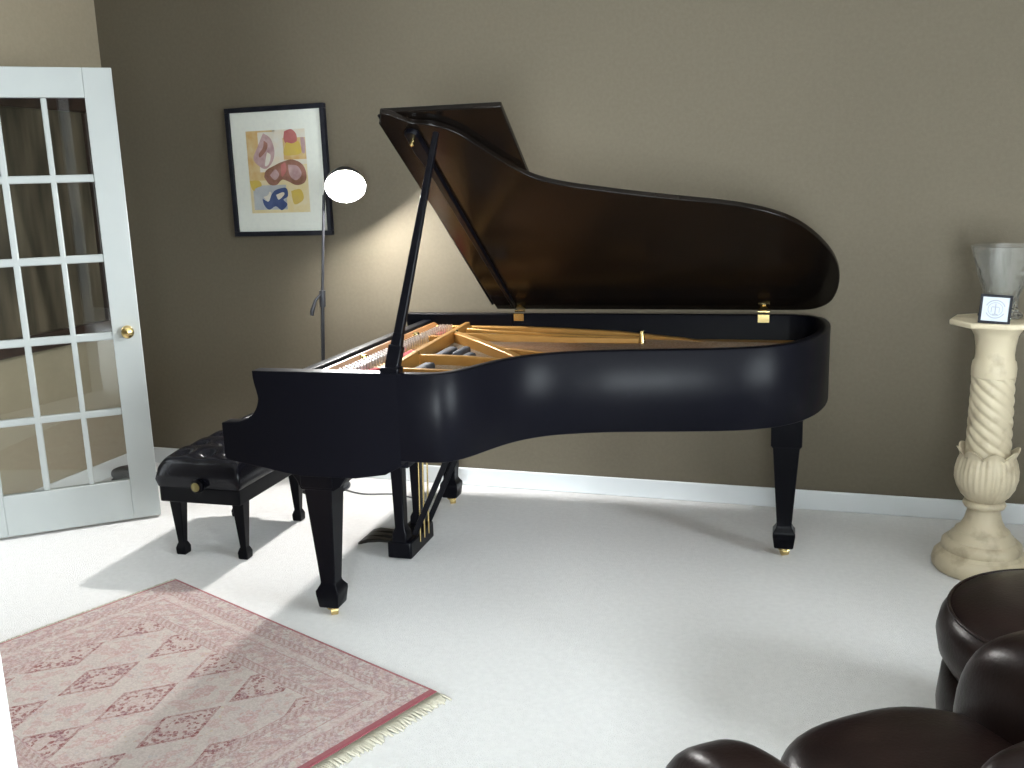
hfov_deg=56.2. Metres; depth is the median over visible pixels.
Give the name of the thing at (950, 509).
baseboard
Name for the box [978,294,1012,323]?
plaque
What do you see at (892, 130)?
wall
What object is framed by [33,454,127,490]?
baseboard
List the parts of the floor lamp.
clutch lever, bulb, lamp shade, power cord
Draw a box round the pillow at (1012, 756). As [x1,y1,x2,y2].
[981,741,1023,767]
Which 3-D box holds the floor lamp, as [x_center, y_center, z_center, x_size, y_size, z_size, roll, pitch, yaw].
[-0.763,-0.243,4.696,0.731,1.605,0.260,2,12,18]
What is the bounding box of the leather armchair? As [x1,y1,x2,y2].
[666,630,1023,767]
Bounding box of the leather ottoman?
[935,568,1023,711]
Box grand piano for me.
[222,102,839,614]
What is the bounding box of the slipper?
[111,465,156,479]
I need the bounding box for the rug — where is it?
[0,578,451,767]
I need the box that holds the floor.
[0,462,1023,767]
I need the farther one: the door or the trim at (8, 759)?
the door
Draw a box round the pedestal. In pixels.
[931,313,1023,580]
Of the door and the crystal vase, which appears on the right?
the crystal vase
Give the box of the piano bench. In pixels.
[155,430,304,559]
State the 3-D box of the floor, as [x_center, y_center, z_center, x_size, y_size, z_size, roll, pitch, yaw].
[-0.348,1.399,0.954,6.498,0.100,8.023,2,12,18]
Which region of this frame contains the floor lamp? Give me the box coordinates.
[302,166,411,497]
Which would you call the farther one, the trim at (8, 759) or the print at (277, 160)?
the print at (277, 160)
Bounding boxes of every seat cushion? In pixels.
[155,430,273,490]
[780,706,1011,767]
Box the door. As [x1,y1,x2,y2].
[0,66,160,537]
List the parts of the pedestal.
tulip bulb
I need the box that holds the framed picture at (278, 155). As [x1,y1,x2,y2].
[224,102,333,236]
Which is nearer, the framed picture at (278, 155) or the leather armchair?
the leather armchair
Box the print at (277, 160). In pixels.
[245,128,310,212]
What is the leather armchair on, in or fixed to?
on the floor
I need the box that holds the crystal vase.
[971,243,1023,319]
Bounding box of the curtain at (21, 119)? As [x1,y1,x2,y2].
[0,98,111,359]
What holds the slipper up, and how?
on the floor
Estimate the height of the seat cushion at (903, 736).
0.210 m
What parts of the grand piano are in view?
leg, post, post, pedal rod, pedal rod, pedal rod, leg, lid, plate, leg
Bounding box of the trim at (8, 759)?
[0,654,17,767]
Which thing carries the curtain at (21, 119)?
attached to the wall at (33, 33)
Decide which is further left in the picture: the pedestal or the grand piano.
the grand piano
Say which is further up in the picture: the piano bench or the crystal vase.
the crystal vase
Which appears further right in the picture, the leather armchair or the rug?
the leather armchair
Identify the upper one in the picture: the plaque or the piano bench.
the plaque
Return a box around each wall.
[0,0,126,494]
[94,0,1023,503]
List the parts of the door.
knob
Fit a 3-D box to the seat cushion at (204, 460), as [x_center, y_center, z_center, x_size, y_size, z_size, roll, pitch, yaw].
[-1.220,0.303,4.208,0.392,0.140,0.586,1,12,15]
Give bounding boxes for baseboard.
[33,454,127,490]
[154,447,1023,524]
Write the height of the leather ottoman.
0.470 m
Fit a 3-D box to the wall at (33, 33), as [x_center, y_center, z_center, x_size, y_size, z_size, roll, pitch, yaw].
[-3.440,-0.079,1.602,0.120,2.720,7.902,2,12,18]

